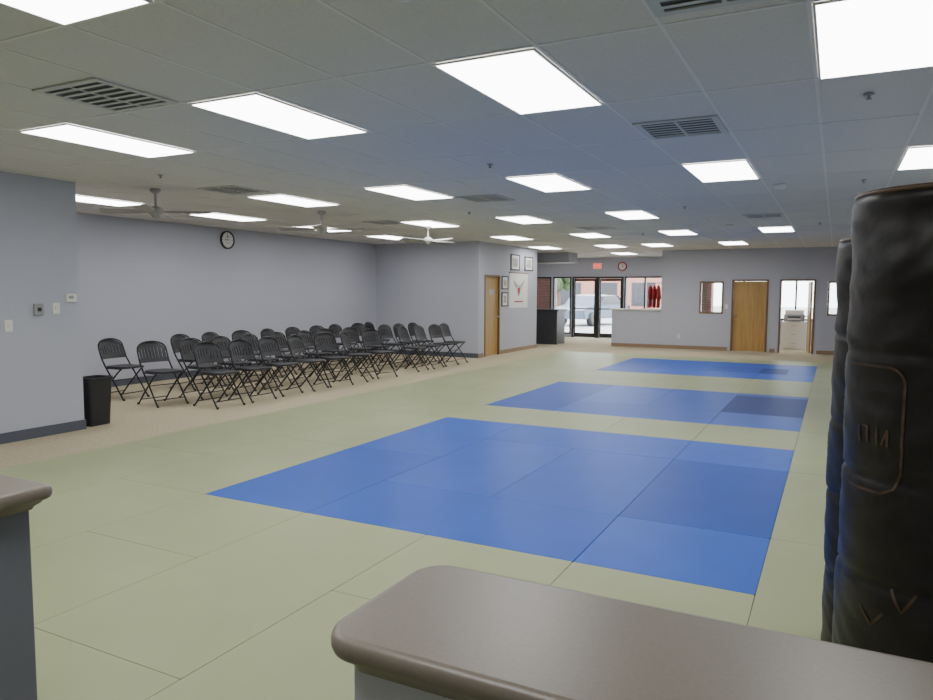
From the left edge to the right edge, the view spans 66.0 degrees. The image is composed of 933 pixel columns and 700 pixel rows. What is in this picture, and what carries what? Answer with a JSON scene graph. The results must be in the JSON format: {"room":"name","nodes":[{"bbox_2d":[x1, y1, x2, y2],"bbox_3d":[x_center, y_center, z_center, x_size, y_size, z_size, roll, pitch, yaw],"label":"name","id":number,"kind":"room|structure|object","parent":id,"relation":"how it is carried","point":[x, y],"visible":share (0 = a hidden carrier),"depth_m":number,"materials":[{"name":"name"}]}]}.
{"room":"exercise studio","nodes":[
{"label":"exercise studio","id":0,"kind":"room"},
{"bbox_2d":[0,171,83,432],"bbox_3d":[-6.238,-0.195,4.422,0.140,2.750,8.160,3,5,27],"label":"wall","id":1,"kind":"structure","parent":0,"point":[41,371],"depth_m":7.58,"materials":[{"name":"paint"}]},
{"bbox_2d":[4,320,12,331],"bbox_3d":[-4.664,-0.247,7.317,0.016,0.120,0.080,3,5,27],"label":"light switch","id":2,"kind":"object","parent":1,"relation":"attached to","point":[8,324],"visible":1,"depth_m":7.31,"materials":[{"name":"white plastic"}]},
{"bbox_2d":[33,304,43,314],"bbox_3d":[-4.513,-0.427,7.574,0.035,0.120,0.100,3,5,27],"label":"alarm keypad","id":3,"kind":"object","parent":1,"relation":"attached to","point":[38,309],"visible":1,"depth_m":7.56,"materials":[{"name":"grey plastic"}]},
{"bbox_2d":[0,419,84,443],"bbox_3d":[-6.177,1.124,4.494,0.012,0.110,8.160,3,5,27],"label":"baseboard","id":4,"kind":"structure","parent":1,"relation":"attached to","point":[20,435],"depth_m":7.66,"materials":[{"name":"grey plastic"}]},
{"bbox_2d":[65,294,76,301],"bbox_3d":[-4.347,-0.573,7.894,0.027,0.090,0.120,3,5,27],"label":"thermostat","id":5,"kind":"object","parent":1,"relation":"attached to","point":[69,297],"visible":1,"depth_m":7.88,"materials":[{"name":"white plastic"}]},
{"bbox_2d":[76,212,375,379],"bbox_3d":[-4.654,-0.950,13.810,0.140,2.750,10.320,3,5,27],"label":"wall","id":6,"kind":"structure","parent":0,"point":[141,280],"depth_m":13.19,"materials":[{"name":"paint"}]},
{"bbox_2d":[220,231,234,248],"bbox_3d":[-4.556,-2.099,13.692,0.045,0.340,0.340,3,5,27],"label":"wall clock","id":7,"kind":"object","parent":6,"relation":"attached to","point":[227,240],"visible":1,"depth_m":13.68,"materials":[{"name":"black plastic"}]},
{"bbox_2d":[111,349,370,386],"bbox_3d":[-4.593,0.368,13.883,0.012,0.110,10.040,3,5,27],"label":"baseboard","id":8,"kind":"structure","parent":6,"relation":"attached to","point":[160,377],"depth_m":12.56,"materials":[{"name":"grey plastic"}]},
{"bbox_2d":[0,337,833,699],"bbox_3d":[0.841,0.686,11.470,12.180,0.120,27.290,3,5,27],"label":"floor","id":9,"kind":"structure","parent":0,"point":[147,584],"depth_m":4.58,"materials":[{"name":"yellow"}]},
{"bbox_2d":[83,375,112,426],"bbox_3d":[-4.348,0.591,8.382,0.270,0.560,0.350,2,5,21],"label":"trash bin","id":10,"kind":"object","parent":9,"relation":"on","point":[96,388],"visible":0.77,"depth_m":8.30,"materials":[{"name":"black plastic"}]},
{"bbox_2d":[97,338,149,400],"bbox_3d":[-5.013,0.268,10.447,0.549,0.879,0.482,2,5,21],"label":"folding chair","id":11,"kind":"object","parent":9,"relation":"on","point":[109,344],"visible":0.9,"depth_m":10.47,"materials":[{"name":"black metal"}]},
{"bbox_2d":[137,340,188,407],"bbox_3d":[-4.207,0.317,9.890,0.549,0.879,0.482,3,6,34],"label":"folding chair","id":12,"kind":"object","parent":9,"relation":"on","point":[145,345],"visible":1,"depth_m":9.94,"materials":[{"name":"black metal"}]},
{"bbox_2d":[170,334,215,390],"bbox_3d":[-4.422,0.181,11.545,0.549,0.879,0.482,2,5,21],"label":"folding chair","id":13,"kind":"object","parent":9,"relation":"on","point":[175,339],"visible":0.61,"depth_m":11.46,"materials":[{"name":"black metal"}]},
{"bbox_2d":[179,338,227,400],"bbox_3d":[-3.889,0.265,10.545,0.549,0.879,0.482,3,5,28],"label":"folding chair","id":14,"kind":"object","parent":9,"relation":"on","point":[186,345],"visible":0.8,"depth_m":10.52,"materials":[{"name":"black metal"}]},
{"bbox_2d":[193,341,245,409],"bbox_3d":[-3.393,0.330,9.787,0.549,0.879,0.482,3,5,31],"label":"folding chair","id":15,"kind":"object","parent":9,"relation":"on","point":[200,359],"visible":1,"depth_m":9.82,"materials":[{"name":"black metal"}]},
{"bbox_2d":[201,332,243,385],"bbox_3d":[-4.145,0.135,12.132,0.549,0.879,0.482,2,5,20],"label":"folding chair","id":16,"kind":"object","parent":9,"relation":"on","point":[207,336],"visible":0.37,"depth_m":12.12,"materials":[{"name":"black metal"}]},
{"bbox_2d":[210,336,256,393],"bbox_3d":[-3.615,0.224,11.076,0.549,0.879,0.482,2,5,21],"label":"folding chair","id":17,"kind":"object","parent":9,"relation":"on","point":[222,342],"visible":0.73,"depth_m":11.12,"materials":[{"name":"black metal"}]},
{"bbox_2d":[232,330,269,380],"bbox_3d":[-3.826,0.090,12.699,0.549,0.879,0.482,3,5,32],"label":"folding chair","id":18,"kind":"object","parent":9,"relation":"on","point":[237,334],"visible":0.3,"depth_m":12.75,"materials":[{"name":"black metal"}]},
{"bbox_2d":[228,339,276,402],"bbox_3d":[-3.103,0.286,10.333,0.549,0.879,0.482,3,5,29],"label":"folding chair","id":19,"kind":"object","parent":9,"relation":"on","point":[235,347],"visible":0.99,"depth_m":10.37,"materials":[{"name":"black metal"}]},
{"bbox_2d":[240,334,282,389],"bbox_3d":[-3.352,0.177,11.670,0.549,0.879,0.482,2,5,21],"label":"folding chair","id":20,"kind":"object","parent":9,"relation":"on","point":[254,341],"visible":0.73,"depth_m":11.74,"materials":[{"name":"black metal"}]},
{"bbox_2d":[260,328,297,376],"bbox_3d":[-3.502,0.042,13.316,0.549,0.879,0.482,2,5,20],"label":"folding chair","id":21,"kind":"object","parent":9,"relation":"on","point":[265,332],"visible":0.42,"depth_m":13.33,"materials":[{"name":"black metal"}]},
{"bbox_2d":[257,336,302,396],"bbox_3d":[-2.859,0.238,10.947,0.549,0.879,0.482,2,5,25],"label":"folding chair","id":22,"kind":"object","parent":9,"relation":"on","point":[266,345],"visible":0.98,"depth_m":10.98,"materials":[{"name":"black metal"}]},
{"bbox_2d":[269,332,307,383],"bbox_3d":[-3.050,0.131,12.243,0.549,0.879,0.482,2,5,23],"label":"folding chair","id":23,"kind":"object","parent":9,"relation":"on","point":[281,339],"visible":0.71,"depth_m":12.31,"materials":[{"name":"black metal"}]},
{"bbox_2d":[285,327,320,373],"bbox_3d":[-3.202,-0.008,13.947,0.549,0.879,0.482,3,5,26],"label":"folding chair","id":24,"kind":"object","parent":9,"relation":"on","point":[289,331],"visible":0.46,"depth_m":13.96,"materials":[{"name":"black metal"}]},
{"bbox_2d":[286,334,328,391],"bbox_3d":[-2.555,0.196,11.485,0.549,0.879,0.482,2,5,17],"label":"folding chair","id":25,"kind":"object","parent":9,"relation":"on","point":[295,344],"visible":0.96,"depth_m":11.50,"materials":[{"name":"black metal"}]},
{"bbox_2d":[296,330,334,380],"bbox_3d":[-2.706,0.088,12.796,0.549,0.879,0.482,2,5,21],"label":"folding chair","id":26,"kind":"object","parent":9,"relation":"on","point":[307,338],"visible":0.71,"depth_m":12.85,"materials":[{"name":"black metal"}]},
{"bbox_2d":[309,325,341,368],"bbox_3d":[-2.869,-0.056,14.562,0.549,0.879,0.482,3,5,31],"label":"folding chair","id":27,"kind":"object","parent":9,"relation":"on","point":[313,330],"visible":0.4,"depth_m":14.59,"materials":[{"name":"black metal"}]},
{"bbox_2d":[313,332,353,387],"bbox_3d":[-2.247,0.153,12.026,0.549,0.879,0.482,5,6,42],"label":"folding chair","id":28,"kind":"object","parent":9,"relation":"on","point":[318,337],"visible":0.98,"depth_m":12.08,"materials":[{"name":"black metal"}]},
{"bbox_2d":[316,328,352,376],"bbox_3d":[-2.487,0.039,13.414,0.549,0.879,0.482,3,6,33],"label":"folding chair","id":29,"kind":"object","parent":9,"relation":"on","point":[322,329],"visible":0.58,"depth_m":13.42,"materials":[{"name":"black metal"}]},
{"bbox_2d":[328,324,360,365],"bbox_3d":[-2.607,-0.108,15.212,0.549,0.879,0.482,3,5,26],"label":"folding chair","id":30,"kind":"object","parent":9,"relation":"on","point":[336,329],"visible":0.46,"depth_m":15.29,"materials":[{"name":"black metal"}]},
{"bbox_2d":[339,331,373,381],"bbox_3d":[-1.946,0.105,12.628,0.549,0.879,0.482,1,5,5],"label":"folding chair","id":31,"kind":"object","parent":9,"relation":"on","point":[345,341],"visible":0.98,"depth_m":12.59,"materials":[{"name":"black metal"}]},
{"bbox_2d":[341,327,376,373],"bbox_3d":[-2.101,-0.002,13.944,0.549,0.879,0.482,3,5,31],"label":"folding chair","id":32,"kind":"object","parent":9,"relation":"on","point":[353,336],"visible":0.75,"depth_m":14.03,"materials":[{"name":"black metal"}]},
{"bbox_2d":[350,323,380,363],"bbox_3d":[-2.226,-0.154,15.802,0.549,0.879,0.482,3,6,34],"label":"folding chair","id":33,"kind":"object","parent":9,"relation":"on","point":[357,326],"visible":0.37,"depth_m":15.88,"materials":[{"name":"black metal"}]},
{"bbox_2d":[360,326,392,370],"bbox_3d":[-1.840,-0.049,14.539,0.549,0.879,0.482,3,5,28],"label":"folding chair","id":34,"kind":"object","parent":9,"relation":"on","point":[363,328],"visible":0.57,"depth_m":14.52,"materials":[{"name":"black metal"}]},
{"bbox_2d":[361,329,397,378],"bbox_3d":[-1.621,0.061,13.196,0.549,0.879,0.482,4,6,42],"label":"folding chair","id":35,"kind":"object","parent":9,"relation":"on","point":[367,334],"visible":0.99,"depth_m":13.26,"materials":[{"name":"black metal"}]},
{"bbox_2d":[378,324,409,367],"bbox_3d":[-1.556,-0.096,15.122,0.549,0.879,0.482,3,5,30],"label":"folding chair","id":36,"kind":"object","parent":9,"relation":"on","point":[383,330],"visible":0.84,"depth_m":15.17,"materials":[{"name":"black metal"}]},
{"bbox_2d":[392,323,422,364],"bbox_3d":[-1.298,-0.138,15.662,0.549,0.879,0.482,3,5,29],"label":"folding chair","id":37,"kind":"object","parent":9,"relation":"on","point":[396,326],"visible":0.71,"depth_m":15.60,"materials":[{"name":"black metal"}]},
{"bbox_2d":[396,326,428,371],"bbox_3d":[-1.086,-0.023,14.263,0.549,0.879,0.482,2,5,22],"label":"folding chair","id":38,"kind":"object","parent":9,"relation":"on","point":[403,335],"visible":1,"depth_m":14.29,"materials":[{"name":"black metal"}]},
{"bbox_2d":[407,322,436,362],"bbox_3d":[-1.022,-0.175,16.137,0.549,0.879,0.482,3,5,26],"label":"folding chair","id":39,"kind":"object","parent":9,"relation":"on","point":[411,325],"visible":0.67,"depth_m":16.11,"materials":[{"name":"black metal"}]},
{"bbox_2d":[412,325,444,368],"bbox_3d":[-0.795,-0.065,14.787,0.549,0.879,0.482,2,5,24],"label":"folding chair","id":40,"kind":"object","parent":9,"relation":"on","point":[419,332],"visible":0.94,"depth_m":14.84,"materials":[{"name":"black metal"}]},
{"bbox_2d":[427,324,458,366],"bbox_3d":[-0.511,-0.106,15.316,0.549,0.879,0.482,3,6,34],"label":"folding chair","id":41,"kind":"object","parent":9,"relation":"on","point":[435,331],"visible":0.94,"depth_m":15.39,"materials":[{"name":"black metal"}]},
{"bbox_2d":[439,323,467,363],"bbox_3d":[-0.309,-0.147,15.827,0.549,0.879,0.482,3,5,26],"label":"folding chair","id":42,"kind":"object","parent":9,"relation":"on","point":[445,329],"visible":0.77,"depth_m":15.94,"materials":[{"name":"black metal"}]},
{"bbox_2d":[207,417,793,594],"bbox_3d":[0.623,1.052,6.293,3.917,0.012,3.837,3,5,27],"label":"mat","id":43,"kind":"object","parent":9,"relation":"on","point":[694,512],"visible":1,"depth_m":5.54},
{"bbox_2d":[536,309,566,344],"bbox_3d":[2.147,-0.740,22.122,1.720,1.050,0.810,3,5,27],"label":"reception desk","id":44,"kind":"object","parent":9,"relation":"on","point":[550,323],"visible":0.42,"depth_m":21.62,"materials":[{"name":"grey"}]},
{"bbox_2d":[487,382,807,431],"bbox_3d":[2.679,0.738,10.278,3.917,0.012,2.967,3,5,27],"label":"mat","id":45,"kind":"object","parent":9,"relation":"on","point":[774,412],"visible":1,"depth_m":9.98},
{"bbox_2d":[647,285,660,308],"bbox_3d":[5.608,-1.066,21.275,0.536,1.870,0.500,3,5,27],"label":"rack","id":46,"kind":"object","parent":9,"relation":"on","point":[654,293],"visible":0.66,"depth_m":21.19,"materials":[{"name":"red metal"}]},
{"bbox_2d":[597,358,816,381],"bbox_3d":[5.012,0.382,14.799,3.917,0.012,3.067,3,5,27],"label":"mat","id":47,"kind":"object","parent":9,"relation":"on","point":[639,365],"visible":1,"depth_m":14.58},
{"bbox_2d":[781,321,806,349],"bbox_3d":[9.258,-0.422,20.303,0.630,0.780,0.575,3,5,27],"label":"filing cabinet","id":48,"kind":"object","parent":9,"relation":"on","point":[793,334],"visible":0.98,"depth_m":20.06,"materials":[{"name":"white metal"}]},
{"bbox_2d":[784,310,804,321],"bbox_3d":[9.239,-0.967,20.216,0.530,0.320,0.570,3,5,27],"label":"printer","id":49,"kind":"object","parent":48,"relation":"on","point":[790,315],"visible":0.98,"depth_m":20.05,"materials":[{"name":"grey plastic"}]},
{"bbox_2d":[820,238,851,641],"bbox_3d":[1.825,0.435,3.030,0.545,1.800,0.540,3,6,34],"label":"bag","id":50,"kind":"object","parent":9,"relation":"on","point":[835,442],"visible":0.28,"depth_m":3.04,"materials":[{"name":"leather"}]},
{"bbox_2d":[832,182,932,662],"bbox_3d":[1.445,0.463,2.201,0.542,1.875,0.541,3,5,27],"label":"bag","id":51,"kind":"object","parent":9,"relation":"on","point":[883,591],"visible":0.88,"depth_m":2.06,"materials":[{"name":"leather"}]},
{"bbox_2d":[376,241,481,353],"bbox_3d":[-0.974,-1.243,17.630,2.900,2.750,0.140,3,5,27],"label":"wall","id":52,"kind":"structure","parent":0,"point":[424,285],"depth_m":17.45,"materials":[{"name":"paint"}]},
{"bbox_2d":[377,349,477,357],"bbox_3d":[-1.016,0.078,17.670,2.900,0.110,0.012,3,5,27],"label":"baseboard","id":53,"kind":"structure","parent":52,"relation":"attached to","point":[456,354],"depth_m":17.39,"materials":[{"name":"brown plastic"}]},
{"bbox_2d":[0,0,932,257],"bbox_3d":[0.854,-2.144,11.240,12.180,0.100,27.290,3,5,27],"label":"ceiling","id":54,"kind":"structure","parent":0,"point":[773,45],"depth_m":4.90,"materials":[{"name":"tile"}]},
{"bbox_2d":[0,0,152,25],"bbox_3d":[-1.795,-1.391,2.547,0.566,0.010,1.156,3,5,27],"label":"ceiling light","id":55,"kind":"object","parent":54,"relation":"attached to","point":[62,12],"depth_m":2.98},
{"bbox_2d":[32,77,177,112],"bbox_3d":[-2.188,-1.542,4.369,0.570,0.011,0.570,3,5,27],"label":"ceiling vent","id":56,"kind":"object","parent":54,"relation":"in","point":[96,92],"depth_m":4.34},
{"bbox_2d":[18,123,195,157],"bbox_3d":[-2.818,-1.654,5.723,0.566,0.010,1.156,3,5,27],"label":"ceiling light","id":57,"kind":"object","parent":54,"relation":"attached to","point":[67,132],"depth_m":5.63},
{"bbox_2d":[76,195,143,206],"bbox_3d":[-4.894,-1.967,9.439,0.566,0.010,1.156,3,5,27],"label":"ceiling light","id":58,"kind":"object","parent":54,"relation":"attached to","point":[79,198],"depth_m":9.53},
{"bbox_2d":[99,188,210,218],"bbox_3d":[-3.636,-1.713,8.397,1.193,0.340,1.193,1,5,13],"label":"ceiling fan","id":59,"kind":"object","parent":54,"relation":"hanging from","point":[155,211],"depth_m":8.36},
{"bbox_2d":[188,213,266,221],"bbox_3d":[-3.812,-2.132,11.536,0.566,0.010,1.156,3,5,27],"label":"ceiling light","id":60,"kind":"object","parent":54,"relation":"attached to","point":[212,215],"depth_m":11.53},
{"bbox_2d":[197,185,268,194],"bbox_3d":[-2.736,-1.875,8.427,0.570,0.011,0.570,3,5,27],"label":"ceiling vent","id":61,"kind":"object","parent":54,"relation":"in","point":[229,189],"depth_m":8.41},
{"bbox_2d":[188,92,368,139],"bbox_3d":[-1.239,-1.581,4.914,0.566,0.010,1.156,3,5,27],"label":"ceiling light","id":62,"kind":"object","parent":54,"relation":"attached to","point":[256,108],"depth_m":4.82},
{"bbox_2d":[247,194,339,206],"bbox_3d":[-2.248,-1.951,9.409,0.566,0.010,1.156,3,5,27],"label":"ceiling light","id":63,"kind":"object","parent":54,"relation":"attached to","point":[280,198],"depth_m":9.33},
{"bbox_2d":[279,211,363,233],"bbox_3d":[-2.152,-1.890,10.663,1.193,0.340,1.193,2,5,16],"label":"ceiling fan","id":64,"kind":"object","parent":54,"relation":"hanging from","point":[320,228],"depth_m":10.64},
{"bbox_2d":[366,235,403,239],"bbox_3d":[-1.647,-2.462,15.731,0.566,0.010,1.156,3,5,27],"label":"ceiling light","id":65,"kind":"object","parent":54,"relation":"in","point":[378,236],"depth_m":15.65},
{"bbox_2d":[364,220,406,224],"bbox_3d":[-1.394,-2.187,12.335,0.570,0.011,0.570,3,5,27],"label":"ceiling vent","id":66,"kind":"object","parent":54,"relation":"in","point":[387,222],"depth_m":12.26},
{"bbox_2d":[363,185,453,199],"bbox_3d":[-0.668,-1.878,8.600,0.566,0.010,1.156,3,5,27],"label":"ceiling light","id":67,"kind":"object","parent":54,"relation":"attached to","point":[404,191],"depth_m":8.52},
{"bbox_2d":[400,226,453,244],"bbox_3d":[-0.695,-2.068,12.942,1.193,0.340,1.193,-2,5,-24],"label":"ceiling fan","id":68,"kind":"object","parent":54,"relation":"hanging from","point":[427,240],"depth_m":12.88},
{"bbox_2d":[401,220,460,227],"bbox_3d":[-0.624,-2.199,12.555,0.566,0.010,1.156,3,5,27],"label":"ceiling light","id":69,"kind":"object","parent":54,"relation":"in","point":[433,224],"depth_m":12.55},
{"bbox_2d":[0,0,932,257],"bbox_3d":[0.852,-2.093,11.240,11.900,0.004,27.000,3,5,27],"label":"grid","id":70,"kind":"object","parent":54,"relation":"attached to","point":[808,2],"depth_m":5.26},
{"bbox_2d":[455,194,514,202],"bbox_3d":[0.246,-1.914,9.085,0.570,0.011,0.570,3,5,27],"label":"ceiling vent","id":71,"kind":"object","parent":54,"relation":"in","point":[479,198],"depth_m":9.04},
{"bbox_2d":[489,236,533,239],"bbox_3d":[0.999,-2.447,15.701,0.566,0.010,1.156,3,5,27],"label":"ceiling light","id":72,"kind":"object","parent":54,"relation":"in","point":[500,237],"depth_m":15.54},
{"bbox_2d":[433,47,602,114],"bbox_3d":[0.340,-1.507,4.105,0.566,0.010,1.156,3,5,27],"label":"ceiling light","id":73,"kind":"object","parent":54,"relation":"in","point":[524,81],"depth_m":4.00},
{"bbox_2d":[494,216,553,223],"bbox_3d":[0.955,-2.126,11.746,0.566,0.010,1.156,3,5,27],"label":"ceiling light","id":74,"kind":"object","parent":54,"relation":"in","point":[517,219],"depth_m":11.64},
{"bbox_2d":[505,174,591,191],"bbox_3d":[0.911,-1.804,7.791,0.566,0.010,1.156,3,5,27],"label":"ceiling light","id":75,"kind":"object","parent":54,"relation":"in","point":[546,182],"depth_m":7.71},
{"bbox_2d":[570,233,609,237],"bbox_3d":[2.579,-2.374,14.892,0.566,0.010,1.156,3,5,27],"label":"ceiling light","id":76,"kind":"object","parent":54,"relation":"in","point":[585,235],"depth_m":14.83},
{"bbox_2d":[577,226,613,229],"bbox_3d":[2.396,-2.243,13.252,0.570,0.011,0.570,3,5,27],"label":"ceiling vent","id":77,"kind":"object","parent":54,"relation":"in","point":[604,227],"depth_m":13.21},
{"bbox_2d":[604,210,658,219],"bbox_3d":[2.534,-2.052,10.937,0.566,0.010,1.156,3,5,27],"label":"ceiling light","id":78,"kind":"object","parent":54,"relation":"in","point":[638,214],"depth_m":10.92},
{"bbox_2d":[642,243,671,246],"bbox_3d":[4.729,-2.597,17.768,0.566,0.010,1.156,3,5,27],"label":"ceiling light","id":79,"kind":"object","parent":54,"relation":"in","point":[650,244],"depth_m":17.83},
{"bbox_2d":[658,230,697,235],"bbox_3d":[4.158,-2.300,14.083,0.566,0.010,1.156,3,5,27],"label":"ceiling light","id":80,"kind":"object","parent":54,"relation":"in","point":[669,232],"depth_m":13.99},
{"bbox_2d":[632,115,728,139],"bbox_3d":[1.542,-1.588,5.148,0.570,0.011,0.570,3,5,27],"label":"ceiling vent","id":81,"kind":"object","parent":54,"relation":"in","point":[712,124],"depth_m":5.12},
{"bbox_2d":[645,0,759,17],"bbox_3d":[0.932,-1.390,2.681,0.570,0.011,0.570,3,5,27],"label":"ceiling vent","id":82,"kind":"object","parent":54,"relation":"in","point":[660,8],"depth_m":2.93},
{"bbox_2d":[681,159,759,182],"bbox_3d":[2.490,-1.731,6.981,0.566,0.010,1.156,3,5,27],"label":"ceiling light","id":83,"kind":"object","parent":54,"relation":"in","point":[733,170],"depth_m":6.91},
{"bbox_2d":[718,241,748,244],"bbox_3d":[6.308,-2.523,16.959,0.566,0.010,1.156,3,5,27],"label":"ceiling light","id":84,"kind":"object","parent":54,"relation":"in","point":[727,242],"depth_m":17.01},
{"bbox_2d":[742,213,784,218],"bbox_3d":[4.525,-2.043,10.928,0.570,0.011,0.570,3,5,27],"label":"ceiling vent","id":85,"kind":"object","parent":54,"relation":"in","point":[766,215],"depth_m":10.86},
{"bbox_2d":[757,226,794,232],"bbox_3d":[5.737,-2.226,13.274,0.566,0.010,1.156,3,5,27],"label":"ceiling light","id":86,"kind":"object","parent":54,"relation":"in","point":[783,228],"depth_m":13.22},
{"bbox_2d":[812,0,932,79],"bbox_3d":[1.920,-1.434,3.296,0.566,0.010,1.156,3,5,27],"label":"ceiling light","id":87,"kind":"object","parent":54,"relation":"in","point":[853,37],"depth_m":3.27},
{"bbox_2d":[897,146,932,169],"bbox_3d":[4.069,-1.657,6.172,0.566,0.010,1.156,3,5,27],"label":"ceiling light","id":88,"kind":"object","parent":54,"relation":"in","point":[921,157],"depth_m":6.22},
{"bbox_2d":[0,474,932,699],"bbox_3d":[-2.256,0.829,2.256,8.998,1.100,0.316,3,5,27],"label":"wall","id":89,"kind":"structure","parent":0,"point":[440,632],"depth_m":0.97,"materials":[{"name":"paint"}]},
{"bbox_2d":[481,242,536,356],"bbox_3d":[1.099,-1.315,18.641,0.140,2.750,3.560,3,5,27],"label":"wall","id":90,"kind":"structure","parent":0,"point":[517,325],"depth_m":18.59,"materials":[{"name":"paint"}]},
{"bbox_2d":[484,275,499,356],"bbox_3d":[0.582,-0.849,17.636,0.185,1.978,0.876,3,5,27],"label":"door","id":91,"kind":"structure","parent":90,"relation":"in","point":[492,282],"depth_m":17.67,"materials":[{"name":"brown wood"}]},
{"bbox_2d":[501,292,507,306],"bbox_3d":[0.974,-1.287,18.223,0.020,0.360,0.380,3,5,27],"label":"framed picture","id":92,"kind":"object","parent":90,"relation":"attached to","point":[504,295],"visible":1,"depth_m":18.19,"materials":[{"name":"paper"}]},
{"bbox_2d":[478,344,536,357],"bbox_3d":[1.125,0.014,18.647,0.012,0.100,3.712,3,5,27],"label":"baseboard","id":93,"kind":"structure","parent":90,"relation":"attached to","point":[534,345],"depth_m":18.96,"materials":[{"name":"brown wood"}]},
{"bbox_2d":[511,254,519,270],"bbox_3d":[1.274,-2.284,18.717,0.020,0.410,0.570,3,5,27],"label":"framed picture","id":94,"kind":"object","parent":90,"relation":"attached to","point":[515,259],"visible":1,"depth_m":18.72,"materials":[{"name":"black paper"}]},
{"bbox_2d":[509,272,528,307],"bbox_3d":[1.389,-1.585,19.001,0.024,0.932,1.280,3,5,27],"label":"banner","id":95,"kind":"object","parent":90,"relation":"attached to","point":[518,282],"visible":1,"depth_m":18.96,"materials":[{"name":"fabric"}]},
{"bbox_2d":[524,256,532,270],"bbox_3d":[1.697,-2.343,19.538,0.020,0.380,0.560,3,5,27],"label":"framed picture","id":96,"kind":"object","parent":90,"relation":"attached to","point":[528,260],"visible":1,"depth_m":19.52,"materials":[{"name":"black paper"}]},
{"bbox_2d":[537,252,577,263],"bbox_3d":[2.113,-2.822,22.151,2.540,0.295,0.880,3,5,27],"label":"soffit","id":97,"kind":"structure","parent":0,"point":[558,257],"depth_m":21.48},
{"bbox_2d":[609,308,660,343],"bbox_3d":[4.875,-0.641,20.751,1.468,1.100,0.260,3,5,27],"label":"wall","id":98,"kind":"structure","parent":0,"point":[636,326],"depth_m":20.66,"materials":[{"name":"paint"}]},
{"bbox_2d":[537,256,811,344],"bbox_3d":[7.082,-1.671,23.372,11.840,2.750,0.150,3,5,27],"label":"wall","id":99,"kind":"structure","parent":0,"point":[636,266],"depth_m":24.42,"materials":[{"name":"paint"}]},
{"bbox_2d":[553,277,570,333],"bbox_3d":[3.390,-1.577,25.284,0.656,1.978,0.180,3,5,27],"label":"window","id":100,"kind":"structure","parent":99,"relation":"in","point":[554,278],"depth_m":25.20,"materials":[{"name":"glass"}]},
{"bbox_2d":[571,277,623,337],"bbox_3d":[4.519,-1.465,24.710,1.796,2.098,0.180,3,5,27],"label":"door","id":101,"kind":"structure","parent":99,"relation":"in","point":[597,308],"depth_m":24.68,"materials":[{"name":"grey metal"}]},
{"bbox_2d":[624,276,661,308],"bbox_3d":[5.961,-1.647,23.952,1.356,1.598,0.180,3,5,27],"label":"window","id":102,"kind":"structure","parent":99,"relation":"in","point":[646,277],"depth_m":23.92,"materials":[{"name":"grey metal"}]},
{"bbox_2d":[660,247,837,353],"bbox_3d":[8.156,-1.309,18.994,5.910,2.750,0.120,3,5,27],"label":"wall","id":103,"kind":"structure","parent":0,"point":[683,271],"depth_m":19.45,"materials":[{"name":"paint"}]},
{"bbox_2d":[699,281,723,313],"bbox_3d":[6.734,-1.439,19.717,0.626,0.878,0.150,3,5,27],"label":"window","id":104,"kind":"structure","parent":103,"relation":"in","point":[722,282],"depth_m":19.66,"materials":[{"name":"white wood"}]},
{"bbox_2d":[611,343,833,354],"bbox_3d":[7.492,-0.013,19.364,7.320,0.100,0.012,3,5,27],"label":"baseboard","id":105,"kind":"structure","parent":103,"relation":"attached to","point":[612,344],"depth_m":20.10,"materials":[{"name":"brown wood"}]},
{"bbox_2d":[730,279,768,351],"bbox_3d":[7.604,-0.925,19.300,0.916,1.928,0.165,3,5,27],"label":"door","id":106,"kind":"structure","parent":103,"relation":"in","point":[749,303],"depth_m":19.29,"materials":[{"name":"brown wood"}]},
{"bbox_2d":[777,279,815,353],"bbox_3d":[8.634,-0.877,18.781,0.846,1.928,0.150,3,5,27],"label":"door frame","id":107,"kind":"structure","parent":103,"relation":"attached to","point":[780,299],"depth_m":18.67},
{"bbox_2d":[805,282,812,352],"bbox_3d":[9.078,-0.876,19.088,0.110,1.860,0.760,2,5,20],"label":"door","id":108,"kind":"structure","parent":103,"relation":"in","point":[810,287],"depth_m":18.86,"materials":[{"name":"brown wood"}]},
{"bbox_2d":[827,281,835,315],"bbox_3d":[9.535,-1.309,18.282,0.606,0.878,0.150,3,5,27],"label":"window","id":109,"kind":"structure","parent":103,"relation":"in","point":[829,282],"depth_m":18.33,"materials":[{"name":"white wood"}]},
{"label":"outside","id":110,"kind":"structure","parent":0,"visible":0},
{"bbox_2d":[565,306,836,337],"bbox_3d":[17.208,-2.727,55.288,100.000,0.180,65.850,3,5,27],"label":"parking lot","id":111,"kind":"structure","parent":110,"point":[581,326],"depth_m":37.74,"materials":[{"name":"asphalt"}]},
{"bbox_2d":[537,278,556,308],"bbox_3d":[2.482,-2.140,26.216,1.550,3.220,0.450,3,5,27],"label":"brick pier","id":112,"kind":"structure","parent":111,"relation":"on","point":[543,284],"depth_m":25.83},
{"bbox_2d":[557,278,569,305],"bbox_3d":[5.548,-4.123,44.246,2.175,4.303,2.122,-3,6,-33],"label":"tree","id":113,"kind":"object","parent":111,"relation":"on","point":[562,283],"visible":0.2,"depth_m":43.93,"materials":[{"name":"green plant"}]},
{"bbox_2d":[556,295,629,325],"bbox_3d":[6.123,-1.952,35.040,1.860,1.450,4.500,4,6,40],"label":"parked car","id":114,"kind":"object","parent":111,"relation":"on","point":[582,301],"visible":0.39,"depth_m":34.16,"materials":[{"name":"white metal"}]},
{"bbox_2d":[556,278,661,308],"bbox_3d":[11.053,-5.966,68.221,17.000,4.120,8.100,3,5,27],"label":"building","id":115,"kind":"structure","parent":111,"relation":"on","point":[635,286],"depth_m":62.30,"materials":[{"name":"brick"}]},
{"bbox_2d":[702,283,713,311],"bbox_3d":[7.395,-1.911,23.699,1.400,3.220,0.450,3,5,27],"label":"brick pier","id":116,"kind":"structure","parent":111,"relation":"on","point":[707,288],"depth_m":23.27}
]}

